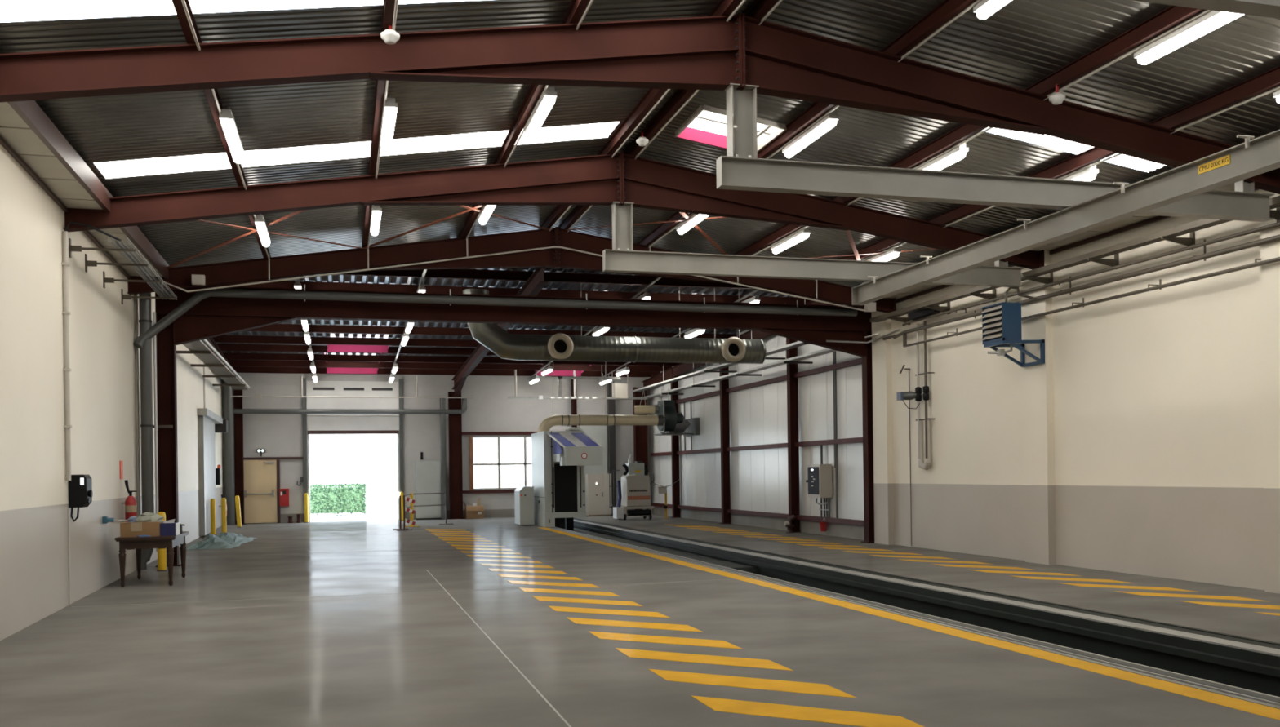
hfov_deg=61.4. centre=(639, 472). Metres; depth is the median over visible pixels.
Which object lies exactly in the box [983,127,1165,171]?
window
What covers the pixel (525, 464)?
window
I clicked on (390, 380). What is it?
diffuser
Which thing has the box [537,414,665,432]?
duct
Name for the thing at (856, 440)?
steel rail
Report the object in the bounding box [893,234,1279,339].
pipe
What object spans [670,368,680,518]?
column
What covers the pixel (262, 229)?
diffuser
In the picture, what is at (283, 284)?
purlin
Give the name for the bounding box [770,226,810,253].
lamp
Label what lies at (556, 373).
window
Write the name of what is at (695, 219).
lamp
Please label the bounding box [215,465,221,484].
control box
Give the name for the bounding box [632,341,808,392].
tray
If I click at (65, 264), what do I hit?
vertical conduit
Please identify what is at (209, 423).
sliding door
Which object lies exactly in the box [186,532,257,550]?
plastic film
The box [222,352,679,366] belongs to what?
purlin
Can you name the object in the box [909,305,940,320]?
wall speaker
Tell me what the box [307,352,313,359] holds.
diffuser
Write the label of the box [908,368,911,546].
vertical conduit
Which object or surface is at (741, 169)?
beam
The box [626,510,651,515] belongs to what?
tray
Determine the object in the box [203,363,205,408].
vertical conduit
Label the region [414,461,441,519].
tall cabinet
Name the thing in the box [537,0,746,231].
purlin
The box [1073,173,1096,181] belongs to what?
diffuser
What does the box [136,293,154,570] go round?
drain pipe
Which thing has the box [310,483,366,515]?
hedge
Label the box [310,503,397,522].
ground
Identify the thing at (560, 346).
spiral duct
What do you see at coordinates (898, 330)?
pipe
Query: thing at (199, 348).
cable tray
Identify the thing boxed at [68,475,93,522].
control box
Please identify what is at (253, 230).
brace
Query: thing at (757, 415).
wall
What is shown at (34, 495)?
wall
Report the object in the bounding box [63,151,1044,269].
rafter
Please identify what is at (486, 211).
lamp
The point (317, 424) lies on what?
door
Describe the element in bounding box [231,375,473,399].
cable conduit
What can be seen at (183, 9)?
purlin
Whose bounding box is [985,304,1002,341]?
grille
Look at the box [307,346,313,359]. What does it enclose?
lamp
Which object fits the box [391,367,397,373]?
diffuser
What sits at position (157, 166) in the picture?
skylight
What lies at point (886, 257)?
diffuser
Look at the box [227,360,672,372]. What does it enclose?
purlin
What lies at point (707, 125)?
window
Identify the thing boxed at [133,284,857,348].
drain pipe
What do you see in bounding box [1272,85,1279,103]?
lamp
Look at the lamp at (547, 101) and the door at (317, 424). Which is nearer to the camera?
the lamp at (547, 101)
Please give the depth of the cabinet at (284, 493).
36.71 m
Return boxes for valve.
[784,515,795,533]
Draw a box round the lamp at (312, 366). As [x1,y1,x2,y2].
[310,360,315,373]
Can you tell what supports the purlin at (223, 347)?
attached to the rafter at (681, 369)
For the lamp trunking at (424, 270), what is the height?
0.963 m
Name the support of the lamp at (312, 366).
attached to the lamp trunking
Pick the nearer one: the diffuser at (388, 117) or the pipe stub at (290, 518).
the diffuser at (388, 117)
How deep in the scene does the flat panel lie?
39.65 m
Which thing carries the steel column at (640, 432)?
on the floor
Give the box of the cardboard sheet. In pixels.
[477,497,480,506]
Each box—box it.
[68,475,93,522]
[120,521,163,537]
[160,519,179,536]
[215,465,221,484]
[462,502,484,519]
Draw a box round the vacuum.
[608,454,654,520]
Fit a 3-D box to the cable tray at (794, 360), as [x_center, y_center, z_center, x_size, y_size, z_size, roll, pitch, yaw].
[2.459,-3.359,31.148,0.750,1.451,16.500,-1,0,-15]
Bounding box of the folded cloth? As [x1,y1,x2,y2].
[135,511,164,522]
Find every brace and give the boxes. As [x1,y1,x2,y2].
[166,209,366,269]
[363,205,549,248]
[565,212,728,254]
[811,230,937,282]
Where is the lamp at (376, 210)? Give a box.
[369,205,382,235]
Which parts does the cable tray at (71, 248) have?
arm, arm, arm, arm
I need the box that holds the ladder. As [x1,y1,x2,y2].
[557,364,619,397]
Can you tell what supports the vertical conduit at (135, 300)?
attached to the wall at (34, 495)
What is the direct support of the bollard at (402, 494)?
on the floor
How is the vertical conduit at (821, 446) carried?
attached to the electrical box at (820, 477)
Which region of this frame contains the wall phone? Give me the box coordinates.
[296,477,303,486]
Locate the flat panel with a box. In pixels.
[578,426,607,502]
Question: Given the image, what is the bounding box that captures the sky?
[309,434,532,504]
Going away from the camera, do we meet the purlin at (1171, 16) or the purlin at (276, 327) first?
the purlin at (1171, 16)
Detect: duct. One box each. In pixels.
[462,283,766,364]
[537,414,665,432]
[634,389,658,413]
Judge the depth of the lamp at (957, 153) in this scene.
13.61 m
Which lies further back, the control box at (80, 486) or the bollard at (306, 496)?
the bollard at (306, 496)
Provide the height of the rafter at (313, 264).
1.442 m
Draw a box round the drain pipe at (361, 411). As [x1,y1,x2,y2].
[233,398,466,414]
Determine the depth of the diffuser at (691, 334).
28.50 m
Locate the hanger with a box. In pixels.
[552,360,606,414]
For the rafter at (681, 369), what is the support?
on the steel column at (640, 432)
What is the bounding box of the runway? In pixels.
[851,128,1279,305]
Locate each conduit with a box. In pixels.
[61,221,121,604]
[133,293,140,517]
[151,311,158,551]
[160,236,875,312]
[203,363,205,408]
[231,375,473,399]
[683,402,685,450]
[689,400,692,450]
[820,444,822,464]
[832,351,838,518]
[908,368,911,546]
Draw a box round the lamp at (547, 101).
[524,86,556,139]
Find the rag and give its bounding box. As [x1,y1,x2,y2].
[136,534,151,537]
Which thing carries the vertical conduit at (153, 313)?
attached to the drain pipe at (144, 304)
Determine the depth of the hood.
30.62 m
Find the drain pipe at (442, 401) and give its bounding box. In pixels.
[440,398,447,519]
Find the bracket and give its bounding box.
[152,425,173,428]
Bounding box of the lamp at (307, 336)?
[303,330,311,344]
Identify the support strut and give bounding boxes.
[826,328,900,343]
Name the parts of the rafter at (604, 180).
apex plate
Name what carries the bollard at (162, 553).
on the floor
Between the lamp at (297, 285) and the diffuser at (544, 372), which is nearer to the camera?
the lamp at (297, 285)
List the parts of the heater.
casing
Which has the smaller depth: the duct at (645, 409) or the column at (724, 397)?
the column at (724, 397)
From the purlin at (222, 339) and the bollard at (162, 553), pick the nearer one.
the bollard at (162, 553)
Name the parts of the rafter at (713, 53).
apex plate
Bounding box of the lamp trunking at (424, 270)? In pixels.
[388,269,426,383]
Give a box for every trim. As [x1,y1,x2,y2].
[243,457,302,523]
[462,431,537,493]
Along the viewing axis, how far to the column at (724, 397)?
31.98 m
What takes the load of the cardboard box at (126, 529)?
on the table
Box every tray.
[68,236,177,304]
[176,338,249,390]
[201,337,235,375]
[507,369,647,399]
[507,396,647,399]
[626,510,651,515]
[632,299,810,392]
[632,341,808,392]
[643,329,836,399]
[870,195,1279,324]
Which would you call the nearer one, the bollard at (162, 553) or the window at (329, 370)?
the bollard at (162, 553)
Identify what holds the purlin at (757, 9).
attached to the rafter
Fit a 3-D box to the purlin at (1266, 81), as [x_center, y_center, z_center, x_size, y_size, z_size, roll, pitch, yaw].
[6.858,-3.925,8.813,0.103,0.189,27.300,-1,0,-15]
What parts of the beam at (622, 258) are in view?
post, post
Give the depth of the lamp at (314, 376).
34.91 m
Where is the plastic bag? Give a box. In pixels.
[128,515,137,522]
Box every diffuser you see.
[255,222,270,247]
[304,335,311,344]
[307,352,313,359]
[311,366,315,373]
[312,377,317,382]
[381,107,396,151]
[388,377,394,383]
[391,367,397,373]
[401,337,408,346]
[529,379,538,384]
[541,369,552,375]
[600,380,611,385]
[616,370,629,376]
[684,330,704,337]
[772,233,808,253]
[874,253,898,262]
[925,151,966,170]
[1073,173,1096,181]
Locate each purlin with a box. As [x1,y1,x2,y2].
[172,0,271,259]
[212,334,479,347]
[213,280,812,304]
[216,343,497,355]
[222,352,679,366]
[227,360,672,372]
[232,366,660,377]
[243,324,738,338]
[314,319,735,329]
[322,269,757,289]
[361,0,398,248]
[457,0,593,238]
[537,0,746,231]
[558,0,782,231]
[636,0,982,248]
[733,5,1211,255]
[813,66,1279,281]
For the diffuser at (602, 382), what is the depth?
38.25 m
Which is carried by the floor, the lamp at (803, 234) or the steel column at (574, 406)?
the steel column at (574, 406)
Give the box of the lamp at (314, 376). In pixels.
[312,373,317,382]
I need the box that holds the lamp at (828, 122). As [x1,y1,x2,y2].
[782,110,839,158]
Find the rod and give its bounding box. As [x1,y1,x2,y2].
[102,516,128,524]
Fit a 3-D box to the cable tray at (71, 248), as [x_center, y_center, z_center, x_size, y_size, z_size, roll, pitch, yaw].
[-7.395,-2.850,15.522,0.858,0.240,4.656,-1,0,-15]
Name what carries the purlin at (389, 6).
attached to the rafter at (713, 53)
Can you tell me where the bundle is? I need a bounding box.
[815,497,831,518]
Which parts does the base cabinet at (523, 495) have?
door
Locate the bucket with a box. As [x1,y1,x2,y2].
[818,518,827,532]
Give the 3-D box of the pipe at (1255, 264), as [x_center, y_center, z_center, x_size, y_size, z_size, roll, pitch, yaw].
[7.450,-2.650,13.434,0.242,0.301,17.900,-1,0,-15]
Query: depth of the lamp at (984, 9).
9.72 m
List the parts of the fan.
edge frame, casing, motor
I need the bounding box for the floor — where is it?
[0,514,1279,726]
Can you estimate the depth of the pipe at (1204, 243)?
15.39 m
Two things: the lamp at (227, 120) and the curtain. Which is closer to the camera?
the lamp at (227, 120)
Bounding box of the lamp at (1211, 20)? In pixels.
[1133,9,1244,64]
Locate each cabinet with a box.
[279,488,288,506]
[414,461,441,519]
[514,486,534,524]
[585,474,612,516]
[612,380,628,399]
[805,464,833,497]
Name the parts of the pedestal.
post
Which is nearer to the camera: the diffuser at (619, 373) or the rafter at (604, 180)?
the rafter at (604, 180)
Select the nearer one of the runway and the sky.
the runway
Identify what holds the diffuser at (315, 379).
attached to the lamp at (314, 376)
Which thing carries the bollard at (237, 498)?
on the floor
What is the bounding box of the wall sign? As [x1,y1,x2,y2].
[119,461,123,479]
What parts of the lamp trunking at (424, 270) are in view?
fluorescent lamp, fluorescent lamp, fluorescent lamp, fluorescent lamp, fluorescent lamp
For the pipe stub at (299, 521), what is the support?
on the floor
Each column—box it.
[233,389,246,524]
[448,391,464,519]
[570,379,577,427]
[607,382,616,515]
[632,387,648,510]
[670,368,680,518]
[719,363,731,524]
[786,337,800,533]
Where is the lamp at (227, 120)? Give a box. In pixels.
[219,106,244,163]
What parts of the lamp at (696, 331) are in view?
fluorescent lamp, fluorescent lamp, lamp trunking, fluorescent lamp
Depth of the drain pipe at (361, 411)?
36.94 m
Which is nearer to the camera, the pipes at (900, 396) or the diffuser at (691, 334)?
the pipes at (900, 396)
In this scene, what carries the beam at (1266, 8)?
attached to the rafter
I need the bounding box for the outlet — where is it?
[627,454,631,463]
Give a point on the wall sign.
(120, 462)
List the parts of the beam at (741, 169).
post, post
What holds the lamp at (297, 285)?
attached to the lamp trunking
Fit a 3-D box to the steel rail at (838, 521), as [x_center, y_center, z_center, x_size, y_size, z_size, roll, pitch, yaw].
[2.805,1.142,31.486,0.140,0.110,17.300,-1,0,-15]
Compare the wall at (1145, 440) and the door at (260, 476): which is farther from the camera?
the door at (260, 476)
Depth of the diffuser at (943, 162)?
13.64 m
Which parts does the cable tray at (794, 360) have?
arm, arm, arm, arm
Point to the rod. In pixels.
(105, 520)
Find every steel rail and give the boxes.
[650,437,862,456]
[651,502,863,526]
[675,357,862,404]
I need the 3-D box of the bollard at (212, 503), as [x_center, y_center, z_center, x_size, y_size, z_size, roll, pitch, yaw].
[-11.667,1.208,29.451,0.180,1.000,0.176,-1,0,-15]
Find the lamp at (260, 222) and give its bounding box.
[254,213,270,247]
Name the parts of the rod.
rod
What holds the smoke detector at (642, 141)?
attached to the ceiling at (1023, 42)
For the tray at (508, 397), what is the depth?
36.51 m
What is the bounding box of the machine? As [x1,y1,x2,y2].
[531,426,602,530]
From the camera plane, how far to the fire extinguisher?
17.10 m
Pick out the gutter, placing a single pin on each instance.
(27, 133)
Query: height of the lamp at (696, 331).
0.963 m
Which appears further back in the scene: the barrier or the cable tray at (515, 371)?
the cable tray at (515, 371)
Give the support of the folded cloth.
on the cardboard box at (126, 529)
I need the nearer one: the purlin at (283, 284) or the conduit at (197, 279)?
the conduit at (197, 279)
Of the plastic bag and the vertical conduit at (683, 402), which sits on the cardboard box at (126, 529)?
the plastic bag
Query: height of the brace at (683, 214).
0.514 m
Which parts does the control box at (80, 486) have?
cord, knob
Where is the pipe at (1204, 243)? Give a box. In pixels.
[902,222,1279,326]
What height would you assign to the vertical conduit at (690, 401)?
1.650 m
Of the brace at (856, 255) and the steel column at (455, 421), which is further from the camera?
the steel column at (455, 421)
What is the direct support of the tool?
on the table
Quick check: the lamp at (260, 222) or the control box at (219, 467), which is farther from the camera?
the control box at (219, 467)
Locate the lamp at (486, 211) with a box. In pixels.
[478,205,495,225]
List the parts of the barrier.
rail, rail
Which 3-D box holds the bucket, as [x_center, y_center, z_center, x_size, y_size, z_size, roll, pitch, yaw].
[4.349,1.228,25.532,0.225,0.326,0.210,-1,0,-15]
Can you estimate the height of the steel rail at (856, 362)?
0.110 m
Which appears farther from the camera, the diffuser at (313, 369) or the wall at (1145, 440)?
the diffuser at (313, 369)
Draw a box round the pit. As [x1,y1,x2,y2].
[546,518,1279,709]
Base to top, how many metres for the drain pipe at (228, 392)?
4.850 m
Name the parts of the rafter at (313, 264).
apex plate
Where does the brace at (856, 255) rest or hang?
attached to the rafter at (604, 180)
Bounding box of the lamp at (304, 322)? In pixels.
[301,319,308,331]
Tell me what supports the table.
on the floor
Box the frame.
[155,285,874,567]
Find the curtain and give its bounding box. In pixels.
[554,463,577,512]
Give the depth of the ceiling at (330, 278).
25.75 m
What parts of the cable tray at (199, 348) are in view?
arm, arm, arm, arm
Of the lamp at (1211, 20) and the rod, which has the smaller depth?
the lamp at (1211, 20)
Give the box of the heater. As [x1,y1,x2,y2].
[981,287,1044,367]
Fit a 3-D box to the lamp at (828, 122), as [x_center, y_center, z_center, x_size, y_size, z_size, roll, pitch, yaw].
[2.123,-4.274,13.522,0.132,0.274,1.410,-1,0,-15]
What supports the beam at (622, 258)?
attached to the rafter at (604, 180)
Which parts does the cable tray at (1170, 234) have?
wall arm, wall arm, wall arm, wall arm, wall arm, wall arm, wall arm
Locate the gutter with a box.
[0,100,168,279]
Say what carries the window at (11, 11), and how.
attached to the ceiling at (1023, 42)
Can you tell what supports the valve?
on the floor
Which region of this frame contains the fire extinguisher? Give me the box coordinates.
[121,480,137,522]
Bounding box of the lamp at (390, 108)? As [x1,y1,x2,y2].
[380,94,397,151]
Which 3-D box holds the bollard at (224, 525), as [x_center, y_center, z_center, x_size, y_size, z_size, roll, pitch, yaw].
[-11.760,1.209,30.462,0.180,1.000,0.176,-1,0,-15]
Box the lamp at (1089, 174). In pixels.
[1057,164,1098,181]
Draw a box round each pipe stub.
[288,516,293,523]
[296,514,301,523]
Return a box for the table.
[115,531,189,587]
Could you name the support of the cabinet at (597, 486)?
on the floor
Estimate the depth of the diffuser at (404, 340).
28.23 m
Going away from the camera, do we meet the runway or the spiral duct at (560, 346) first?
the runway
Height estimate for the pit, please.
1.306 m
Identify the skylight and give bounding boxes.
[93,121,619,178]
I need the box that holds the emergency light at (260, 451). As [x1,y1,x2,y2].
[256,448,265,456]
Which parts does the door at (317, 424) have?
guide rail, guide rail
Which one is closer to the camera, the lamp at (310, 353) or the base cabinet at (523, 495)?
the lamp at (310, 353)
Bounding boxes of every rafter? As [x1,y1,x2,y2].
[0,13,1279,194]
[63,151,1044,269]
[127,226,896,313]
[451,267,548,399]
[641,299,843,390]
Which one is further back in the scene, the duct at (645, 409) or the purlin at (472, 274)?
the duct at (645, 409)
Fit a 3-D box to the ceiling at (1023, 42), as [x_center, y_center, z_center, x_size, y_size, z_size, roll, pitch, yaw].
[1.785,-4.162,7.591,15.000,1.148,27.650,-1,0,-15]
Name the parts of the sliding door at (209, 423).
panel, rail, motor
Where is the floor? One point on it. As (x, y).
(499, 622)
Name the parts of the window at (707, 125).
pane, frame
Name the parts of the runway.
plate, load plate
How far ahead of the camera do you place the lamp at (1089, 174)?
13.55 m
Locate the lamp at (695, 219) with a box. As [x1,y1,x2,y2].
[676,213,708,235]
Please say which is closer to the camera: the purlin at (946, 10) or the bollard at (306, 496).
the purlin at (946, 10)
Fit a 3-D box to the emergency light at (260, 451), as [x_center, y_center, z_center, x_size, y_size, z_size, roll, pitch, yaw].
[-12.870,-0.681,36.588,0.260,0.250,0.115,-1,0,-15]
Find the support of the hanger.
hanging from the purlin at (223, 347)
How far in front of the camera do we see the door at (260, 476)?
36.58 m
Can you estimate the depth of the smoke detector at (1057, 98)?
11.32 m
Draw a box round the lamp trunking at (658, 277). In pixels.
[527,276,661,384]
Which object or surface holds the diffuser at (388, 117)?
attached to the lamp at (390, 108)
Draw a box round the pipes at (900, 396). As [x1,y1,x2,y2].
[896,320,935,470]
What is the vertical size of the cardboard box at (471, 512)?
0.600 m
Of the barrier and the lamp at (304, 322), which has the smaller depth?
the lamp at (304, 322)
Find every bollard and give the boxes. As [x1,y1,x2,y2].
[156,511,168,571]
[209,498,217,535]
[221,497,226,533]
[235,495,242,527]
[303,493,309,523]
[399,492,404,521]
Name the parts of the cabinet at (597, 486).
door, door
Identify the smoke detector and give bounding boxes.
[380,25,399,44]
[635,132,648,146]
[1048,84,1066,104]
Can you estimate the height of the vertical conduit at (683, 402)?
1.650 m
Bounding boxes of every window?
[0,0,475,22]
[324,352,380,373]
[327,333,389,353]
[469,435,531,490]
[534,364,591,376]
[675,104,786,152]
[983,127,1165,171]
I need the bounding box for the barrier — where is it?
[392,493,452,530]
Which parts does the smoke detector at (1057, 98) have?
stem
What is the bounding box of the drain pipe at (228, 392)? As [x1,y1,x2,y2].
[222,380,235,525]
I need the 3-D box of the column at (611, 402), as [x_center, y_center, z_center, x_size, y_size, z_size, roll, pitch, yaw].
[-1.037,-0.886,39.587,0.230,4.900,0.250,-1,0,-15]
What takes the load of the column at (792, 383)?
on the floor
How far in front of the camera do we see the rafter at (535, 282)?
30.47 m
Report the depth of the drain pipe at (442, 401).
37.74 m
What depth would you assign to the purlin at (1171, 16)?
11.21 m
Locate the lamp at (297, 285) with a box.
[293,279,302,288]
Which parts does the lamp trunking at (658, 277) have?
fluorescent lamp, fluorescent lamp, fluorescent lamp, fluorescent lamp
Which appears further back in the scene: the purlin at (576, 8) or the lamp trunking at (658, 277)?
the lamp trunking at (658, 277)
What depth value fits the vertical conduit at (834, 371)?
25.06 m
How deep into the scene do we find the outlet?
35.57 m
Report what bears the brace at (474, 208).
attached to the purlin at (389, 6)
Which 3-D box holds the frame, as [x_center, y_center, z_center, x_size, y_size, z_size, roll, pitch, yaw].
[-1.752,-0.926,21.049,14.240,5.000,0.320,-1,0,-15]
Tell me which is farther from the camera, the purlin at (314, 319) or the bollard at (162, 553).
the purlin at (314, 319)
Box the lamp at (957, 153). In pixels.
[911,142,968,170]
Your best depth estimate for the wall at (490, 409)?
38.23 m
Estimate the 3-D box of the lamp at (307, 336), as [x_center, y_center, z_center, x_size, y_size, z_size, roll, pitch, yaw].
[-8.584,-3.532,27.831,0.132,0.274,1.410,-1,0,-15]
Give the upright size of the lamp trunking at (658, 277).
0.963 m
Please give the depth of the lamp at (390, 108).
11.84 m
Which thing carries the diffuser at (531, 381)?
attached to the lamp trunking at (658, 277)
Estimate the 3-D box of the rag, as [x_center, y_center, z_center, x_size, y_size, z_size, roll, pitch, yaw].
[-7.171,0.910,15.571,0.192,0.033,0.108,-1,0,-15]
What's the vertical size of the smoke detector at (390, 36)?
0.168 m
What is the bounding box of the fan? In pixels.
[654,388,699,436]
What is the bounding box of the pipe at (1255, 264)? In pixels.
[882,257,1279,347]
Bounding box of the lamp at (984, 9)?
[973,0,1011,19]
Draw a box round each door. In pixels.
[197,408,228,536]
[243,459,277,523]
[302,377,404,522]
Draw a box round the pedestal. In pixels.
[653,480,679,519]
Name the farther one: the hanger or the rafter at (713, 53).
the hanger
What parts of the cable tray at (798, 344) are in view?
arm, arm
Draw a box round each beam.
[602,201,1023,287]
[715,83,1275,222]
[1132,0,1279,18]
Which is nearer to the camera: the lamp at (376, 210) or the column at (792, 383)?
the lamp at (376, 210)
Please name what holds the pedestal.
on the floor
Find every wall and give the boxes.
[0,143,224,640]
[237,373,651,524]
[649,298,864,540]
[871,189,1279,594]
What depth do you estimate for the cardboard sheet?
38.26 m
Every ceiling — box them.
[0,0,1279,287]
[215,267,807,357]
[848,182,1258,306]
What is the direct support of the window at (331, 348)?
attached to the ceiling at (330, 278)
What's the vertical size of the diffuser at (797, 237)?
0.076 m
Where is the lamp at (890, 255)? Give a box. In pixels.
[861,245,901,262]
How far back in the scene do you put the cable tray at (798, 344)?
30.93 m
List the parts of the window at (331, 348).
pane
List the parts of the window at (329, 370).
pane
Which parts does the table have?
leg, leg, leg, leg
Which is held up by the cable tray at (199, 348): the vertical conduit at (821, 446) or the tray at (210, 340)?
the tray at (210, 340)
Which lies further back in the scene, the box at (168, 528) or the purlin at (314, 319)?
the purlin at (314, 319)
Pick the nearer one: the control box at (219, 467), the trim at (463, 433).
the control box at (219, 467)
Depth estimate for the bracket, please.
18.96 m
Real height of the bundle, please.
0.480 m
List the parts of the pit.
rail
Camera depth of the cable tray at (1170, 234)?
15.65 m
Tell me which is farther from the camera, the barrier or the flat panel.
the flat panel
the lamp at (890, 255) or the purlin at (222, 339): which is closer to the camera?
the lamp at (890, 255)
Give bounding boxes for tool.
[179,523,185,533]
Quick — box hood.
[546,433,602,466]
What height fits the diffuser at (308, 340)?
0.076 m
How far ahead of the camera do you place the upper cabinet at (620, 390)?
36.95 m
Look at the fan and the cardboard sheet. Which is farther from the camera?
the cardboard sheet
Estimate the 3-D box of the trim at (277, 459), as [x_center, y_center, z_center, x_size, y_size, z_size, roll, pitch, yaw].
[-12.482,0.594,36.714,2.080,2.250,0.070,-1,0,-15]
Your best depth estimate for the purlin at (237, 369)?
36.87 m
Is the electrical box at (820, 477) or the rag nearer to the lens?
the rag
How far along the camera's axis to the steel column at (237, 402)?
36.11 m
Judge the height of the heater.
1.244 m

